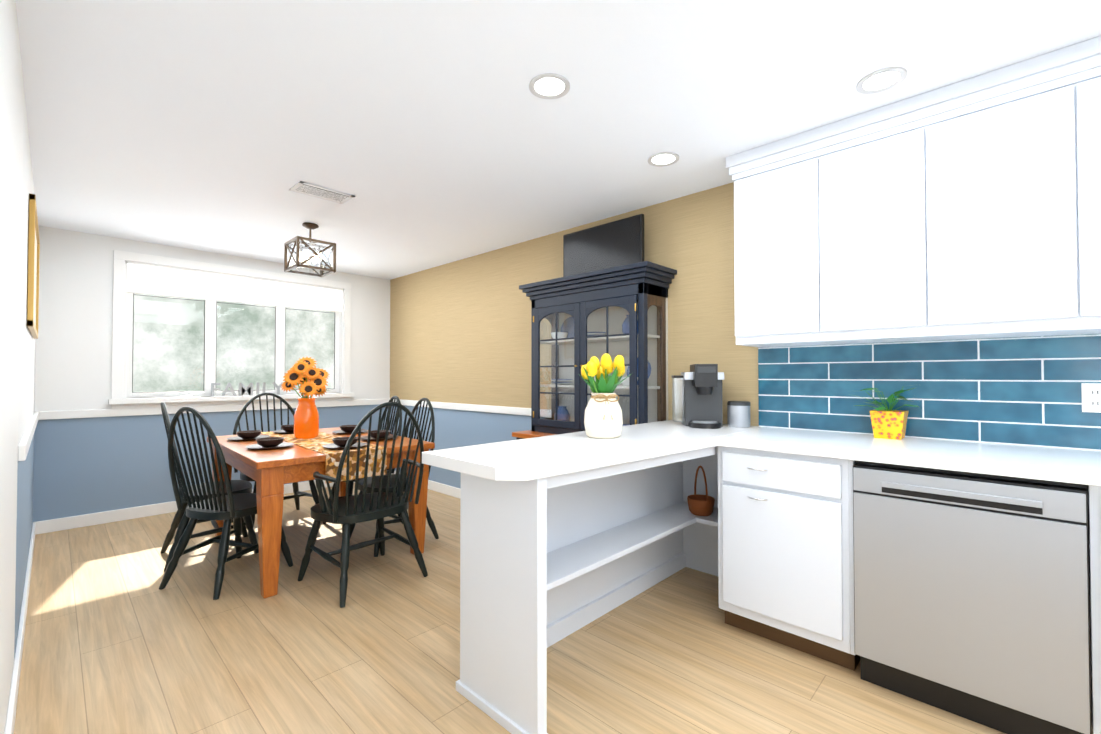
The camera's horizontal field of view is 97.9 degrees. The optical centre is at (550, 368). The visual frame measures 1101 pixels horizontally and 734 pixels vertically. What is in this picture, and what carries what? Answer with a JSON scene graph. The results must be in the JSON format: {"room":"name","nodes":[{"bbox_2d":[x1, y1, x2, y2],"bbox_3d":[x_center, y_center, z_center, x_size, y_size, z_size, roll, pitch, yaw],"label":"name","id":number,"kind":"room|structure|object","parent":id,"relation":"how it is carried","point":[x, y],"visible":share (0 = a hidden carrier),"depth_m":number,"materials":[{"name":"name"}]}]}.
{"room":"kitchen","nodes":[
{"label":"kitchen","id":0,"kind":"room"},
{"bbox_2d":[0,0,35,733],"bbox_3d":[-1.132,0.042,0.854,8.280,2.440,0.150,-1,-1,44],"label":"wall","id":1,"kind":"structure","parent":0,"point":[17,369],"depth_m":1.65,"materials":[{"name":"white paint"}]},
{"bbox_2d":[4,411,43,733],"bbox_3d":[-1.127,0.781,0.957,8.130,0.965,0.022,-1,-1,44],"label":"baseboard","id":2,"kind":"structure","parent":1,"relation":"attached to","point":[24,445],"depth_m":2.13,"materials":[{"name":"white wood"}]},
{"bbox_2d":[27,194,39,338],"bbox_3d":[-3.059,-0.542,2.842,1.200,0.670,0.022,-1,-1,44],"label":"picture frame","id":3,"kind":"object","parent":1,"relation":"attached to","point":[33,278],"visible":1,"depth_m":2.43,"materials":[{"name":"brown wood"}]},
{"bbox_2d":[33,225,389,521],"bbox_3d":[-3.079,0.105,4.909,0.150,2.440,3.290,-1,-1,44],"label":"wall","id":4,"kind":"structure","parent":0,"point":[82,466],"depth_m":4.06,"materials":[{"name":"white paint"}]},
{"bbox_2d":[40,399,387,533],"bbox_3d":[-3.022,0.841,4.829,0.026,0.965,2.910,-1,-1,44],"label":"baseboard","id":5,"kind":"structure","parent":4,"relation":"attached to","point":[60,524],"depth_m":4.20,"materials":[{"name":"white wood"}]},
{"bbox_2d":[108,250,353,408],"bbox_3d":[-3.067,-0.308,4.870,0.210,1.385,2.090,-1,-1,44],"label":"window","id":6,"kind":"structure","parent":4,"relation":"in","point":[200,281],"depth_m":4.67,"materials":[{"name":"white wood"}]},
{"bbox_2d":[211,382,282,395],"bbox_3d":[-3.018,0.209,4.811,0.018,0.131,0.642,-1,-1,44],"label":"letter sign","id":7,"kind":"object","parent":6,"relation":"on","point":[243,388],"depth_m":4.76,"materials":[{"name":"white wood"}]},
{"bbox_2d":[14,483,1005,733],"bbox_3d":[-0.097,1.330,2.017,8.430,0.100,3.290,-1,-1,44],"label":"floor","id":8,"kind":"structure","parent":0,"point":[117,640],"depth_m":2.13,"materials":[{"name":"brown wood"}]},
{"bbox_2d":[160,402,258,571],"bbox_3d":[-2.409,0.768,3.384,0.545,1.077,0.482,1,-1,-41],"label":"chair","id":9,"kind":"object","parent":8,"relation":"on","point":[180,521],"visible":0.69,"depth_m":3.36,"materials":[{"name":"black paint"}]},
{"bbox_2d":[159,407,292,599],"bbox_3d":[-1.998,0.762,2.979,0.481,1.077,0.544,0,-1,18],"label":"chair","id":10,"kind":"object","parent":8,"relation":"on","point":[228,507],"visible":0.88,"depth_m":2.82,"materials":[{"name":"black paint"}]},
{"bbox_2d":[231,393,318,536],"bbox_3d":[-2.350,0.767,4.115,0.579,1.102,0.630,-1,-1,43],"label":"chair","id":11,"kind":"object","parent":8,"relation":"on","point":[298,493],"visible":0.35,"depth_m":4.21,"materials":[{"name":"black paint"}]},
{"bbox_2d":[207,427,434,597],"bbox_3d":[-1.738,0.916,3.542,1.100,0.775,1.520,1,-1,-44],"label":"dining table","id":12,"kind":"object","parent":8,"relation":"on","point":[271,472],"visible":0.52,"depth_m":2.83,"materials":[{"name":"orange wood"}]},
{"bbox_2d":[227,430,269,440],"bbox_3d":[-2.240,0.500,3.564,0.276,0.059,0.276,-1,-1,44],"label":"place setting","id":13,"kind":"object","parent":12,"relation":"on","point":[249,435],"visible":0.98,"depth_m":3.53,"materials":[{"name":"brown"}]},
{"bbox_2d":[246,437,293,449],"bbox_3d":[-1.843,0.493,3.154,0.276,0.059,0.276,-1,-1,44],"label":"place setting","id":14,"kind":"object","parent":12,"relation":"on","point":[268,443],"visible":1,"depth_m":3.11,"materials":[{"name":"brown"}]},
{"bbox_2d":[261,431,386,482],"bbox_3d":[-1.738,0.612,3.547,0.380,0.174,1.534,1,-1,-44],"label":"table runner","id":15,"kind":"object","parent":12,"relation":"on","point":[318,442],"visible":0.5,"depth_m":3.05,"materials":[{"name":"fabric"}]},
{"bbox_2d":[273,424,293,433],"bbox_3d":[-2.135,0.501,3.958,0.276,0.059,0.276,-1,-1,44],"label":"place setting","id":16,"kind":"object","parent":15,"relation":"on","point":[287,429],"visible":0.56,"depth_m":3.89,"materials":[{"name":"brown"}]},
{"bbox_2d":[281,357,329,438],"bbox_3d":[-1.851,0.217,3.641,0.350,0.617,0.355,-1,-1,44],"label":"sunflower vase","id":17,"kind":"object","parent":15,"relation":"on","point":[303,371],"visible":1,"depth_m":3.58,"materials":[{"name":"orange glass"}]},
{"bbox_2d":[322,437,366,448],"bbox_3d":[-1.342,0.488,3.139,0.276,0.059,0.276,-1,-1,44],"label":"place setting","id":18,"kind":"object","parent":15,"relation":"on","point":[339,442],"visible":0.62,"depth_m":3.11,"materials":[{"name":"brown"}]},
{"bbox_2d":[332,425,367,433],"bbox_3d":[-1.661,0.506,3.971,0.276,0.059,0.276,-1,-1,44],"label":"place setting","id":19,"kind":"object","parent":12,"relation":"on","point":[347,429],"visible":0.75,"depth_m":3.93,"materials":[{"name":"brown ceramic"}]},
{"bbox_2d":[361,430,397,440],"bbox_3d":[-1.278,0.500,3.576,0.276,0.059,0.276,-1,-1,44],"label":"place setting","id":20,"kind":"object","parent":12,"relation":"on","point":[373,436],"visible":0.54,"depth_m":3.53,"materials":[{"name":"brown ceramic"}]},
{"bbox_2d":[298,402,427,607],"bbox_3d":[-1.140,0.749,2.961,0.579,1.102,0.630,-1,-1,41],"label":"chair","id":21,"kind":"object","parent":8,"relation":"on","point":[347,510],"visible":1,"depth_m":2.84,"materials":[{"name":"black paint"}]},
{"bbox_2d":[323,396,402,534],"bbox_3d":[-1.564,0.779,4.059,0.544,1.077,0.482,1,-1,-42],"label":"chair","id":22,"kind":"object","parent":8,"relation":"on","point":[383,427],"visible":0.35,"depth_m":4.13,"materials":[{"name":"black paint"}]},
{"bbox_2d":[350,398,438,556],"bbox_3d":[-1.190,0.772,3.659,0.482,1.077,0.544,-1,-1,44],"label":"chair","id":23,"kind":"object","parent":8,"relation":"on","point":[397,519],"visible":0.42,"depth_m":3.66,"materials":[{"name":"black paint"}]},
{"bbox_2d":[422,425,717,733],"bbox_3d":[0.150,0.806,2.093,0.632,0.950,1.230,-1,-1,44],"label":"peninsula","id":24,"kind":"object","parent":8,"relation":"on","point":[562,536],"depth_m":1.91,"materials":[{"name":"white wood"}]},
{"bbox_2d":[580,353,630,438],"bbox_3d":[0.247,0.133,2.329,0.307,0.404,0.281,-1,-1,44],"label":"tulip vase","id":25,"kind":"object","parent":24,"relation":"on","point":[603,419],"visible":1,"depth_m":2.27,"materials":[{"name":"beige ceramic"}]},
{"bbox_2d":[687,466,714,515],"bbox_3d":[0.898,0.725,2.866,0.156,0.286,0.160,-1,-1,44],"label":"wicker basket","id":26,"kind":"object","parent":24,"relation":"in","point":[700,505],"visible":1,"depth_m":2.81,"materials":[{"name":"brown wicker"}]},
{"bbox_2d":[512,261,676,439],"bbox_3d":[0.270,0.325,3.438,1.170,1.955,0.453,-1,-1,44],"label":"china hutch","id":27,"kind":"object","parent":8,"relation":"on","point":[607,300],"visible":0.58,"depth_m":3.36,"materials":[{"name":"blue paint"}]},
{"bbox_2d":[551,331,569,338],"bbox_3d":[0.069,-0.243,3.707,0.126,0.060,0.126,0,-1,11],"label":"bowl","id":28,"kind":"object","parent":27,"relation":"in","point":[561,332],"depth_m":3.66,"materials":[{"name":"white ceramic"}]},
{"bbox_2d":[554,406,569,420],"bbox_3d":[0.090,0.366,3.719,0.122,0.150,0.122,-1,-1,32],"label":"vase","id":29,"kind":"object","parent":27,"relation":"in","point":[559,410],"depth_m":3.68,"materials":[{"name":"blue"}]},
{"bbox_2d":[551,379,572,384],"bbox_3d":[0.090,0.106,3.723,0.167,0.044,0.167,-1,-1,32],"label":"plate","id":30,"kind":"object","parent":27,"relation":"in","point":[567,382],"depth_m":3.66,"materials":[{"name":"white ceramic"}]},
{"bbox_2d":[561,317,573,337],"bbox_3d":[0.156,-0.314,3.797,0.197,0.196,0.047,-1,-1,44],"label":"plate","id":31,"kind":"object","parent":27,"relation":"in","point":[567,327],"depth_m":3.81,"materials":[{"name":"white"}]},
{"bbox_2d":[587,332,605,335],"bbox_3d":[0.321,-0.238,3.506,0.167,0.044,0.167,-1,-1,32],"label":"plate","id":32,"kind":"object","parent":27,"relation":"in","point":[588,333],"depth_m":3.44,"materials":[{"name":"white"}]},
{"bbox_2d":[563,214,643,276],"bbox_3d":[0.368,-0.840,3.457,0.710,0.375,0.180,-1,-1,44],"label":"television","id":33,"kind":"object","parent":27,"relation":"on","point":[620,242],"visible":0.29,"depth_m":3.41,"materials":[{"name":"black plastic"}]},
{"bbox_2d":[619,376,637,385],"bbox_3d":[0.530,0.090,3.258,0.126,0.060,0.126,0,-1,11],"label":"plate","id":34,"kind":"object","parent":27,"relation":"in","point":[625,381],"depth_m":3.22,"materials":[{"name":"white ceramic"}]},
{"bbox_2d":[622,315,637,333],"bbox_3d":[0.551,-0.294,3.285,0.122,0.150,0.122,-1,-1,32],"label":"plate","id":35,"kind":"object","parent":27,"relation":"in","point":[624,329],"depth_m":3.25,"materials":[{"name":"blue"}]},
{"bbox_2d":[627,358,650,377],"bbox_3d":[0.616,0.019,3.348,0.197,0.196,0.047,-1,-1,44],"label":"plate","id":36,"kind":"object","parent":27,"relation":"in","point":[649,366],"depth_m":3.33,"materials":[{"name":"blue"}]},
{"bbox_2d":[630,420,1100,733],"bbox_3d":[2.107,0.797,1.519,4.248,0.950,0.658,-1,-1,44],"label":"base cabinet","id":37,"kind":"object","parent":8,"relation":"on","point":[786,542],"depth_m":2.08,"materials":[{"name":"white wood"}]},
{"bbox_2d":[672,364,723,428],"bbox_3d":[0.876,0.160,2.846,0.280,0.365,0.303,0,-1,9],"label":"coffee maker","id":38,"kind":"object","parent":37,"relation":"on","point":[701,391],"visible":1,"depth_m":2.81,"materials":[{"name":"black plastic"}]},
{"bbox_2d":[727,401,749,427],"bbox_3d":[1.105,0.268,2.813,0.128,0.148,0.128,-1,-1,44],"label":"steel canister","id":39,"kind":"object","parent":37,"relation":"on","point":[738,414],"visible":1,"depth_m":2.76,"materials":[{"name":"silver metal"}]},
{"bbox_2d":[853,385,918,439],"bbox_3d":[1.598,0.205,2.302,0.301,0.258,0.221,-1,-1,44],"label":"planter","id":40,"kind":"object","parent":37,"relation":"on","point":[889,423],"visible":0.98,"depth_m":2.27,"materials":[{"name":"ceramic"}]},
{"bbox_2d":[853,464,1091,733],"bbox_3d":[1.651,0.837,1.923,0.640,0.883,0.582,-1,-1,44],"label":"dishwasher","id":41,"kind":"object","parent":8,"relation":"on","point":[971,598],"visible":0.96,"depth_m":1.69,"materials":[{"name":"silver metal"}]},
{"bbox_2d":[16,0,1100,279],"bbox_3d":[-0.097,-1.210,2.057,8.430,0.100,3.290,-1,-1,44],"label":"ceiling","id":42,"kind":"structure","parent":0,"point":[428,134],"depth_m":2.08,"materials":[{"name":"white paint"}]},
{"bbox_2d":[284,222,335,276],"bbox_3d":[-1.890,-0.942,3.773,0.287,0.377,0.287,-1,-1,44],"label":"lantern pendant light","id":43,"kind":"object","parent":42,"relation":"hanging from","point":[315,256],"visible":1,"depth_m":3.75,"materials":[{"name":"brown metal"}]},
{"bbox_2d":[289,181,354,203],"bbox_3d":[-1.482,-1.137,3.119,0.200,0.008,0.340,-1,-1,44],"label":"ceiling vent","id":44,"kind":"object","parent":42,"relation":"in","point":[312,190],"visible":1,"depth_m":3.10,"materials":[{"name":"white metal"}]},
{"bbox_2d":[529,73,569,98],"bbox_3d":[-0.004,-1.156,1.973,0.170,0.009,0.170,-1,-1,44],"label":"recessed light","id":45,"kind":"object","parent":42,"relation":"in","point":[549,86],"visible":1,"depth_m":1.97,"materials":[{"name":"white plastic"}]},
{"bbox_2d":[648,152,678,166],"bbox_3d":[0.620,-1.146,2.635,0.170,0.009,0.170,-1,-1,44],"label":"recessed light","id":46,"kind":"object","parent":42,"relation":"in","point":[661,159],"visible":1,"depth_m":2.63,"materials":[{"name":"white plastic"}]},
{"bbox_2d":[856,67,906,93],"bbox_3d":[1.334,-1.157,1.934,0.170,0.009,0.170,-1,-1,44],"label":"recessed light","id":47,"kind":"object","parent":42,"relation":"in","point":[881,80],"visible":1,"depth_m":1.93,"materials":[{"name":"white plastic"}]},
{"bbox_2d":[390,182,758,488],"bbox_3d":[1.046,0.077,3.116,8.280,2.440,0.150,-1,-1,44],"label":"wall","id":48,"kind":"structure","parent":0,"point":[460,331],"depth_m":4.34,"materials":[{"name":"beige paint"}]},
{"bbox_2d":[388,399,550,497],"bbox_3d":[-0.602,0.837,4.572,3.870,0.965,0.022,-1,-1,44],"label":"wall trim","id":49,"kind":"structure","parent":48,"relation":"attached to","point":[432,485],"depth_m":4.89,"materials":[{"name":"white wood"}]},
{"bbox_2d":[730,129,825,346],"bbox_3d":[1.260,-0.638,2.574,0.416,1.024,0.347,-1,-1,44],"label":"upper cabinet","id":50,"kind":"object","parent":48,"relation":"attached to","point":[774,181],"depth_m":2.45,"materials":[{"name":"white wood"}]},
{"bbox_2d":[814,95,929,344],"bbox_3d":[1.556,-0.643,2.288,0.408,1.024,0.347,-1,-1,44],"label":"upper cabinet","id":51,"kind":"object","parent":48,"relation":"attached to","point":[868,165],"depth_m":2.16,"materials":[{"name":"white wood"}]},
{"bbox_2d":[758,334,1100,450],"bbox_3d":[2.545,0.090,1.559,3.658,0.465,0.008,-1,-1,44],"label":"tile backsplash","id":52,"kind":"structure","parent":48,"relation":"attached to","point":[1025,391],"depth_m":2.22,"materials":[{"name":"blue tile"}]},
{"bbox_2d":[1081,383,1100,412],"bbox_3d":[2.169,0.118,1.909,0.072,0.116,0.008,-1,-1,44],"label":"electrical outlet plate","id":53,"kind":"object","parent":52,"relation":"attached to","point":[1091,397],"visible":1,"depth_m":1.91,"materials":[{"name":"white plastic"}]},
{"bbox_2d":[918,46,1073,340],"bbox_3d":[1.858,-0.647,1.997,0.430,1.024,0.347,-1,-1,44],"label":"upper cabinet","id":54,"kind":"object","parent":48,"relation":"attached to","point":[969,208],"depth_m":1.87,"materials":[{"name":"white wood"}]},
{"bbox_2d":[1070,36,1100,334],"bbox_3d":[2.167,-0.652,1.700,0.427,1.024,0.347,-1,-1,44],"label":"upper cabinet","id":55,"kind":"object","parent":48,"relation":"attached to","point":[1085,57],"depth_m":1.71,"materials":[{"name":"white wood"}]},
{"label":"outside","id":56,"kind":"structure","parent":0,"visible":0},
{"bbox_2d":[133,293,333,391],"bbox_3d":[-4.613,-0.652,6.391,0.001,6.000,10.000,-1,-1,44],"label":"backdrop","id":57,"kind":"structure","parent":56,"point":[319,352],"depth_m":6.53,"materials":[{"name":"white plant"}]}
]}

